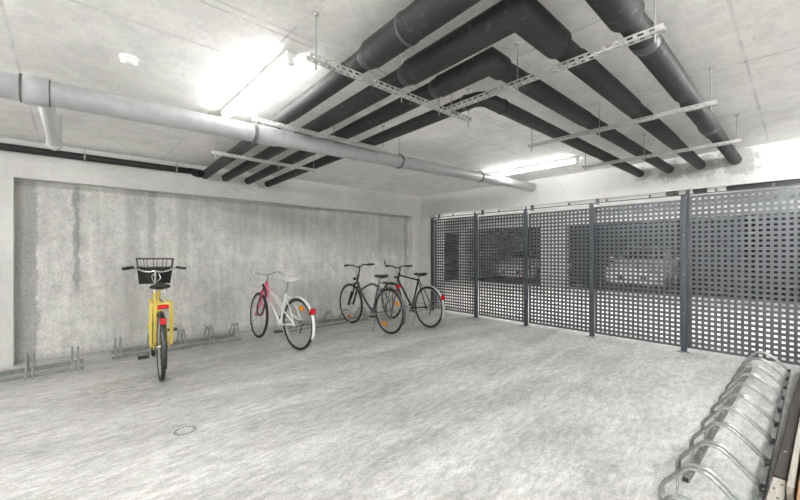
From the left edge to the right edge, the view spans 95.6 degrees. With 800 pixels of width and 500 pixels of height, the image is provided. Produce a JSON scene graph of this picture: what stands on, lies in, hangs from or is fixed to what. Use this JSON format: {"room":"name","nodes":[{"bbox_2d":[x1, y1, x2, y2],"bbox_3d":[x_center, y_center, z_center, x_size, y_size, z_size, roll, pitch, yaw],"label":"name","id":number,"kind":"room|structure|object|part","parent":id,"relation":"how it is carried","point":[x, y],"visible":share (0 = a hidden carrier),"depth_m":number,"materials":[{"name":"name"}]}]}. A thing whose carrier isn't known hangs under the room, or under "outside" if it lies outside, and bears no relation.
{"room":"bicycle storage room","nodes":[
{"label":"bicycle storage room","id":0,"kind":"room"},
{"bbox_2d":[15,179,408,363],"bbox_3d":[-3.015,0.020,5.624,9.500,2.560,0.220,0,0,-42],"label":"wall","id":1,"kind":"structure","parent":0,"point":[73,242],"depth_m":5.26,"materials":[{"name":"concrete"}]},
{"bbox_2d":[0,137,419,367],"bbox_3d":[-2.919,0.020,5.481,9.050,2.560,0.140,0,0,-42],"label":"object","id":2,"kind":"structure","parent":1,"relation":"attached to","point":[13,165],"depth_m":4.90,"materials":[{"name":"paint"}]},
{"bbox_2d":[420,139,799,308],"bbox_3d":[3.319,0.015,5.568,0.300,2.570,8.820,0,0,-42],"label":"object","id":3,"kind":"structure","parent":1,"relation":"attached to","point":[776,161],"depth_m":5.49,"materials":[{"name":"paint"}]},
{"bbox_2d":[665,191,678,195],"bbox_3d":[3.752,-0.792,5.002,0.080,0.044,0.140,0,0,-42],"label":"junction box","id":4,"kind":"object","parent":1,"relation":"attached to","point":[673,192],"visible":0.97,"depth_m":4.97,"materials":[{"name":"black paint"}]},
{"bbox_2d":[693,188,707,192],"bbox_3d":[3.953,-0.792,4.780,0.080,0.044,0.140,0,0,-42],"label":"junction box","id":5,"kind":"object","parent":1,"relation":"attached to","point":[703,190],"visible":0.86,"depth_m":4.75,"materials":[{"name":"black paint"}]},
{"bbox_2d":[726,179,799,191],"bbox_3d":[5.083,-0.784,3.550,0.100,0.059,2.820,0,0,-42],"label":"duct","id":6,"kind":"object","parent":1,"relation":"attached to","point":[796,181],"visible":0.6,"depth_m":4.32,"materials":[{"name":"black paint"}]},
{"bbox_2d":[0,277,799,499],"bbox_3d":[3.098,1.360,8.339,22.200,0.120,13.220,0,0,-42],"label":"floor","id":7,"kind":"structure","parent":0,"point":[463,407],"depth_m":2.87,"materials":[{"name":"concrete"}]},
{"bbox_2d":[0,346,83,382],"bbox_3d":[-4.009,1.179,3.694,1.192,0.241,0.377,0,0,-42],"label":"bicycle rack","id":8,"kind":"object","parent":7,"relation":"on","point":[78,361],"visible":1,"depth_m":3.87,"materials":[{"name":"grey metal"}]},
{"bbox_3d":[-4.124,1.278,3.819,1.190,0.043,0.032,0,0,-42],"label":"floor rail","id":9,"kind":"part","parent":8,"relation":"part of","materials":[{"name":"grey metal"}]},
{"bbox_3d":[-3.929,1.284,3.604,1.190,0.028,0.032,0,0,-42],"label":"floor rail","id":10,"kind":"part","parent":8,"relation":"part of","materials":[{"name":"grey metal"}]},
{"bbox_2d":[122,258,186,380],"bbox_3d":[-2.738,0.693,4.086,0.630,1.215,1.794,0,0,-38],"label":"bicycle","id":11,"kind":"object","parent":7,"relation":"on","point":[157,327],"visible":1,"depth_m":3.81,"materials":[{"name":"yellow paint"}]},
{"bbox_2d":[136,258,173,283],"bbox_3d":[-3.014,0.241,4.471,0.401,0.311,0.314,0,0,-38],"label":"basket","id":12,"kind":"object","parent":11,"relation":"on","point":[143,272],"depth_m":4.37,"materials":[{"name":"black metal"}]},
{"bbox_3d":[-2.896,0.334,4.295,0.028,0.221,0.087,0,0,-38],"label":"stem","id":13,"kind":"part","parent":11,"relation":"part of","materials":[{"name":"silver metal"}]},
{"bbox_3d":[-2.679,0.729,4.010,0.143,0.616,0.929,0,0,-38],"label":"frame","id":14,"kind":"part","parent":11,"relation":"part of","materials":[{"name":"yellow paint"}]},
{"bbox_2d":[157,304,168,308],"bbox_3d":[-2.267,0.535,3.475,0.090,0.040,0.027,0,0,-38],"label":"light","id":15,"kind":"object","parent":11,"relation":"attached to","point":[160,306],"depth_m":3.47,"materials":[{"name":"red plastic"}]},
{"bbox_2d":[111,323,240,359],"bbox_3d":[-2.962,1.179,4.920,1.482,0.240,0.357,0,0,-40],"label":"bicycle rack","id":16,"kind":"object","parent":7,"relation":"on","point":[115,351],"visible":0.91,"depth_m":4.90,"materials":[{"name":"grey metal"}]},
{"bbox_3d":[-3.066,1.278,5.042,1.480,0.043,0.032,0,0,-40],"label":"floor rail","id":17,"kind":"part","parent":16,"relation":"part of","materials":[{"name":"grey metal"}]},
{"bbox_3d":[-2.891,1.284,4.835,1.480,0.028,0.032,0,0,-40],"label":"floor rail","id":18,"kind":"part","parent":16,"relation":"part of","materials":[{"name":"grey metal"}]},
{"bbox_2d":[171,425,197,436],"bbox_3d":[-1.553,1.298,2.622,0.170,0.005,0.170,0,0,-42],"label":"floor drain","id":19,"kind":"object","parent":7,"relation":"on","point":[186,430],"visible":1,"depth_m":2.61,"materials":[{"name":"metal"}]},
{"bbox_2d":[250,271,315,349],"bbox_3d":[-1.729,0.792,5.093,1.739,1.017,0.495,0,0,41],"label":"bicycle","id":20,"kind":"object","parent":7,"relation":"on","point":[281,319],"visible":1,"depth_m":4.95,"materials":[{"name":"white paint"}]},
{"bbox_3d":[-1.660,0.737,5.046,0.889,0.600,0.143,0,0,41],"label":"frame","id":21,"kind":"part","parent":20,"relation":"part of","materials":[{"name":"white paint"}]},
{"bbox_2d":[283,307,367,331],"bbox_3d":[-1.258,1.179,6.436,1.522,0.241,0.377,0,0,-42],"label":"bicycle rack","id":22,"kind":"object","parent":7,"relation":"on","point":[356,316],"visible":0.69,"depth_m":6.47,"materials":[{"name":"grey metal"}]},
{"bbox_3d":[-1.373,1.278,6.561,1.520,0.043,0.032,0,0,-42],"label":"floor rail","id":23,"kind":"part","parent":22,"relation":"part of","materials":[{"name":"grey metal"}]},
{"bbox_3d":[-1.178,1.284,6.346,1.520,0.028,0.032,0,0,-42],"label":"floor rail","id":24,"kind":"part","parent":22,"relation":"part of","materials":[{"name":"grey metal"}]},
{"bbox_2d":[340,263,405,333],"bbox_3d":[-0.521,0.760,6.102,0.637,1.079,1.848,0,0,-40],"label":"bicycle","id":25,"kind":"object","parent":7,"relation":"on","point":[374,309],"visible":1,"depth_m":5.88,"materials":[{"name":"grey paint"}]},
{"bbox_3d":[-0.466,0.718,6.038,0.143,0.638,0.959,0,0,-40],"label":"frame","id":26,"kind":"part","parent":25,"relation":"part of","materials":[{"name":"grey paint"}]},
{"bbox_2d":[381,260,444,327],"bbox_3d":[0.160,0.736,6.580,0.626,1.128,1.794,0,0,-38],"label":"bicycle","id":27,"kind":"object","parent":7,"relation":"on","point":[441,298],"visible":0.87,"depth_m":6.34,"materials":[{"name":"black paint"}]},
{"bbox_3d":[0.220,0.722,6.506,0.143,0.630,0.899,0,0,-38],"label":"frame","id":28,"kind":"part","parent":27,"relation":"part of","materials":[{"name":"black paint"}]},
{"bbox_2d":[428,214,439,310],"bbox_3d":[0.771,0.242,7.989,0.315,2.115,0.120,0,0,-42],"label":"fence post","id":29,"kind":"object","parent":7,"relation":"on","point":[432,219],"visible":0.89,"depth_m":7.91,"materials":[{"name":"metal"}]},
{"bbox_2d":[435,216,473,313],"bbox_3d":[1.148,0.282,7.554,0.028,1.945,1.102,0,0,-42],"label":"perforated panel","id":30,"kind":"object","parent":29,"relation":"attached to","point":[470,217],"visible":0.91,"depth_m":7.53,"materials":[{"name":"grey metal"}]},
{"bbox_2d":[471,210,483,317],"bbox_3d":[1.544,0.242,7.138,0.315,2.115,0.120,0,0,-42],"label":"fence post","id":31,"kind":"object","parent":7,"relation":"on","point":[482,211],"visible":1,"depth_m":7.06,"materials":[{"name":"metal"}]},
{"bbox_2d":[479,213,523,321],"bbox_3d":[1.887,0.291,6.740,0.028,1.927,1.001,0,0,-42],"label":"perforated panel","id":32,"kind":"object","parent":31,"relation":"attached to","point":[516,214],"visible":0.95,"depth_m":6.71,"materials":[{"name":"grey metal"}]},
{"bbox_2d":[521,205,533,326],"bbox_3d":[2.250,0.242,6.361,0.315,2.115,0.120,0,0,-42],"label":"fence post","id":33,"kind":"object","parent":7,"relation":"on","point":[532,206],"visible":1,"depth_m":6.28,"materials":[{"name":"metal"}]},
{"bbox_2d":[529,209,588,331],"bbox_3d":[2.602,0.300,5.953,0.028,1.910,1.030,0,0,-42],"label":"perforated panel","id":34,"kind":"object","parent":33,"relation":"attached to","point":[585,232],"visible":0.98,"depth_m":5.93,"materials":[{"name":"grey metal"}]},
{"bbox_2d":[496,248,572,280],"bbox_3d":[6.225,0.570,16.597,4.305,1.460,2.080,0,0,-42],"label":"car","id":35,"kind":"object","parent":7,"relation":"on","point":[523,248],"visible":0.16,"depth_m":15.49,"materials":[{"name":"beige paint"}]},
{"bbox_2d":[586,198,598,337],"bbox_3d":[2.975,0.242,5.563,0.315,2.115,0.120,0,0,-42],"label":"fence post","id":36,"kind":"object","parent":7,"relation":"on","point":[591,205],"visible":1,"depth_m":5.50,"materials":[{"name":"metal"}]},
{"bbox_2d":[595,200,680,346],"bbox_3d":[3.340,0.292,5.141,0.028,1.925,1.068,0,0,-42],"label":"perforated panel","id":37,"kind":"object","parent":36,"relation":"attached to","point":[664,215],"visible":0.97,"depth_m":5.11,"materials":[{"name":"grey metal"}]},
{"bbox_2d":[606,247,679,288],"bbox_3d":[9.170,0.570,13.355,4.305,1.460,2.080,0,0,-42],"label":"car","id":38,"kind":"object","parent":7,"relation":"on","point":[672,248],"visible":0.13,"depth_m":12.35,"materials":[{"name":"white paint"}]},
{"bbox_2d":[677,189,690,353],"bbox_3d":[3.725,0.242,4.737,0.315,2.115,0.120,0,0,-42],"label":"fence post","id":39,"kind":"object","parent":7,"relation":"on","point":[684,196],"visible":0.97,"depth_m":4.66,"materials":[{"name":"metal"}]},
{"bbox_2d":[687,186,799,365],"bbox_3d":[4.082,0.273,4.324,0.028,1.965,1.044,0,0,-42],"label":"perforated panel","id":40,"kind":"object","parent":39,"relation":"attached to","point":[788,193],"visible":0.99,"depth_m":4.31,"materials":[{"name":"grey metal"}]},
{"bbox_2d":[658,351,789,499],"bbox_3d":[2.570,1.189,2.723,3.680,0.221,0.372,0,0,-41],"label":"bicycle rack","id":41,"kind":"object","parent":7,"relation":"on","point":[688,470],"visible":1,"depth_m":2.32,"materials":[{"name":"metal"}]},
{"bbox_3d":[2.741,1.284,3.029,3.020,0.028,0.032,0,0,-41],"label":"floor rail","id":42,"kind":"part","parent":41,"relation":"part of","materials":[{"name":"metal"}]},
{"bbox_3d":[2.680,1.278,2.596,3.680,0.043,0.032,0,0,-41],"label":"floor rail","id":43,"kind":"part","parent":41,"relation":"part of","materials":[{"name":"metal"}]},
{"bbox_2d":[766,477,786,499],"bbox_3d":[1.592,1.237,1.566,0.965,0.126,0.054,0,0,-40],"label":"plank","id":44,"kind":"object","parent":7,"relation":"on","point":[777,488],"visible":1,"depth_m":1.79,"materials":[{"name":"beige wood"}]},
{"bbox_2d":[773,374,799,481],"bbox_3d":[3.128,1.234,2.856,3.025,0.132,0.051,0,0,-40],"label":"plank","id":45,"kind":"object","parent":7,"relation":"on","point":[782,467],"visible":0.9,"depth_m":2.24,"materials":[{"name":"brown wood"}]},
{"bbox_2d":[786,418,799,499],"bbox_3d":[3.076,1.215,2.754,3.140,0.170,0.028,0,0,-40],"label":"plank","id":46,"kind":"object","parent":7,"relation":"on","point":[794,472],"visible":1,"depth_m":1.90,"materials":[{"name":"beige wood"}]},
{"bbox_2d":[796,477,799,499],"bbox_3d":[2.901,1.205,2.529,3.500,0.190,0.068,0,0,-40],"label":"plank","id":47,"kind":"object","parent":7,"relation":"on","point":[798,491],"visible":1,"depth_m":1.67,"materials":[{"name":"wood"}]},
{"bbox_3d":[5.925,0.242,2.315,0.315,2.115,0.120,0,0,-42],"label":"fence post","id":48,"kind":"object","parent":7,"relation":"on","visible":0},
{"bbox_2d":[434,183,799,217],"bbox_3d":[3.343,-0.755,5.184,0.024,0.050,7.680,0,0,-42],"label":"rail","id":49,"kind":"object","parent":48,"relation":"attached to","point":[773,184],"visible":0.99,"depth_m":5.05,"materials":[{"name":"metal"}]},
{"bbox_2d":[0,0,799,228],"bbox_3d":[3.098,-1.360,8.339,22.200,0.200,13.220,0,0,-42],"label":"ceiling","id":50,"kind":"structure","parent":0,"point":[199,56],"depth_m":2.61,"materials":[{"name":"concrete"}]},
{"bbox_2d":[0,142,203,177],"bbox_3d":[-4.445,-1.153,3.832,4.533,0.210,0.220,0,0,-42],"label":"pipe","id":51,"kind":"object","parent":50,"relation":"attached to","point":[84,157],"visible":0.98,"depth_m":4.49,"materials":[{"name":"plastic"}]},
{"bbox_2d":[118,53,138,66],"bbox_3d":[-1.763,-1.234,2.362,0.110,0.049,0.110,0,0,-42],"label":"smoke detector","id":52,"kind":"object","parent":50,"relation":"attached to","point":[129,60],"visible":1,"depth_m":2.33,"materials":[{"name":"white plastic"}]},
{"bbox_2d":[221,50,295,117],"bbox_3d":[-1.137,-1.216,2.784,0.060,0.087,1.350,0,0,-42],"label":"tube light","id":53,"kind":"object","parent":50,"relation":"attached to","point":[286,60],"visible":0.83,"depth_m":2.60,"materials":[{"name":"white plastic"}]},
{"bbox_2d":[211,151,316,174],"bbox_3d":[-1.496,-1.109,4.160,1.220,0.298,0.040,0,0,-44],"label":"support rail","id":54,"kind":"object","parent":50,"relation":"hanging from","point":[278,163],"visible":0.99,"depth_m":4.11,"materials":[{"name":"metal"}]},
{"bbox_2d":[0,70,536,191],"bbox_3d":[-0.832,-0.985,3.214,0.178,0.547,9.068,0,0,45],"label":"pipe","id":55,"kind":"object","parent":50,"relation":"hanging from","point":[34,90],"visible":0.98,"depth_m":2.55,"materials":[{"name":"grey plastic"}]},
{"bbox_2d":[38,106,61,150],"bbox_3d":[-2.643,-1.059,2.746,0.104,0.398,1.805,0,0,-42],"label":"pipe","id":56,"kind":"object","parent":55,"relation":"attached to","point":[52,123],"visible":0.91,"depth_m":2.75,"materials":[{"name":"plastic"}]},
{"bbox_2d":[256,124,281,146],"bbox_3d":[-1.086,-0.942,2.965,0.189,0.155,0.157,0,0,-42],"label":"socket","id":57,"kind":"object","parent":55,"relation":"attached to","point":[265,135],"depth_m":2.92,"materials":[{"name":"grey plastic"}]},
{"bbox_2d":[252,94,386,151],"bbox_3d":[-0.641,-1.109,3.234,1.320,0.298,0.042,0,0,-42],"label":"support rail","id":58,"kind":"object","parent":50,"relation":"hanging from","point":[256,119],"visible":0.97,"depth_m":3.14,"materials":[{"name":"metal"}]},
{"bbox_2d":[306,11,471,126],"bbox_3d":[0.032,-1.109,2.359,1.380,0.298,0.040,0,0,-42],"label":"support rail","id":59,"kind":"object","parent":50,"relation":"hanging from","point":[316,60],"visible":1,"depth_m":2.20,"materials":[{"name":"metal"}]},
{"bbox_3d":[-0.446,-1.109,1.926,0.007,0.298,0.008,0,0,-42],"label":"threaded rod","id":60,"kind":"part","parent":59,"relation":"part of","materials":[{"name":"metal"}]},
{"bbox_2d":[265,91,643,186],"bbox_3d":[0.530,-1.105,5.537,3.990,0.125,4.541,0,0,-42],"label":"insulated pipe","id":61,"kind":"object","parent":59,"relation":"on","point":[496,104],"visible":0.83,"depth_m":3.24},
{"bbox_2d":[244,46,673,184],"bbox_3d":[0.501,-1.107,5.290,4.366,0.142,4.869,0,0,-42],"label":"insulated pipe","id":62,"kind":"object","parent":59,"relation":"on","point":[491,62],"visible":0.88,"depth_m":2.64,"materials":[{"name":"black rubber"}]},
{"bbox_2d":[222,0,705,181],"bbox_3d":[0.509,-1.109,5.062,4.659,0.153,5.217,0,0,-42],"label":"insulated pipe","id":63,"kind":"object","parent":59,"relation":"on","point":[530,20],"visible":0.88,"depth_m":2.08,"materials":[{"name":"black rubber"}]},
{"bbox_2d":[202,0,741,178],"bbox_3d":[0.499,-1.110,4.832,4.984,0.164,5.543,0,0,-42],"label":"insulated pipe","id":64,"kind":"object","parent":59,"relation":"on","point":[418,20],"visible":0.88,"depth_m":1.97,"materials":[{"name":"black rubber"}]},
{"bbox_2d":[487,156,578,175],"bbox_3d":[1.886,-1.216,5.360,0.060,0.087,1.440,0,0,-42],"label":"tube light","id":65,"kind":"object","parent":50,"relation":"attached to","point":[576,158],"visible":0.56,"depth_m":5.23,"materials":[{"name":"white plastic"}]},
{"bbox_2d":[446,0,665,115],"bbox_3d":[0.775,-1.109,2.129,0.042,0.298,1.290,0,0,-42],"label":"support rail","id":66,"kind":"object","parent":50,"relation":"hanging from","point":[659,29],"visible":0.99,"depth_m":1.97,"materials":[{"name":"metal"}]},
{"bbox_3d":[0.711,-1.109,2.200,0.008,0.298,0.007,0,0,-42],"label":"threaded rod","id":67,"kind":"part","parent":66,"relation":"part of","materials":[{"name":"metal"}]},
{"bbox_3d":[1.178,-1.109,1.678,0.008,0.298,0.007,0,0,-42],"label":"threaded rod","id":68,"kind":"part","parent":66,"relation":"part of","materials":[{"name":"silver metal"}]},
{"bbox_2d":[528,67,716,151],"bbox_3d":[1.709,-1.109,3.005,0.041,0.298,1.390,0,0,-41],"label":"support rail","id":69,"kind":"object","parent":50,"relation":"hanging from","point":[711,103],"visible":0.99,"depth_m":2.85,"materials":[{"name":"metal"}]},
{"bbox_3d":[1.673,-1.109,3.046,0.008,0.298,0.007,0,0,-41],"label":"threaded rod","id":70,"kind":"part","parent":69,"relation":"part of","materials":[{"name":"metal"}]},
{"bbox_3d":[2.145,-1.109,2.503,0.008,0.298,0.007,0,0,-41],"label":"threaded rod","id":71,"kind":"part","parent":69,"relation":"part of","materials":[{"name":"metal"}]},
{"bbox_2d":[582,114,741,170],"bbox_3d":[2.678,-1.109,3.871,0.041,0.298,1.410,0,0,-41],"label":"support rail","id":72,"kind":"object","parent":50,"relation":"hanging from","point":[736,141],"visible":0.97,"depth_m":3.75,"materials":[{"name":"metal"}]},
{"bbox_2d":[461,230,469,278],"bbox_3d":[3.034,0.165,16.738,0.300,2.270,0.300,0,0,-42],"label":"wall pier","id":73,"kind":"object","parent":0,"point":[461,230],"depth_m":16.68,"materials":[{"name":"grey concrete"}]},
{"bbox_2d":[445,223,521,278],"bbox_3d":[2.255,0.020,16.369,12.650,2.560,0.200,0,0,-42],"label":"wall","id":74,"kind":"structure","parent":0,"point":[445,223],"depth_m":18.22,"materials":[{"name":"grey concrete"}]},
{"bbox_2d":[445,234,457,279],"bbox_3d":[1.944,0.270,15.893,1.810,2.060,0.095,0,0,-42],"label":"door","id":75,"kind":"structure","parent":74,"relation":"in","point":[445,234],"depth_m":16.17,"materials":[{"name":"paint"}]},
{"bbox_2d":[461,200,799,229],"bbox_3d":[7.243,-1.115,12.104,0.300,0.290,12.820,0,0,-42],"label":"trim","id":76,"kind":"structure","parent":74,"relation":"attached to","point":[783,202],"depth_m":10.98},
{"bbox_2d":[541,224,568,286],"bbox_3d":[5.808,0.165,13.685,0.300,2.270,0.950,0,0,-42],"label":"wall pier","id":77,"kind":"object","parent":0,"point":[563,224],"depth_m":13.55,"materials":[{"name":"grey concrete"}]},
{"bbox_2d":[523,217,799,284],"bbox_3d":[11.240,0.020,15.735,0.200,2.560,12.820,0,0,-42],"label":"wall","id":78,"kind":"structure","parent":0,"point":[783,218],"depth_m":14.49,"materials":[{"name":"grey concrete"}]},
{"bbox_2d":[737,215,754,297],"bbox_3d":[11.176,0.165,11.604,5.450,2.270,0.150,0,0,-42],"label":"wall pier","id":79,"kind":"object","parent":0,"point":[745,220],"visible":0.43,"depth_m":9.97,"materials":[{"name":"grey concrete"}]}
]}

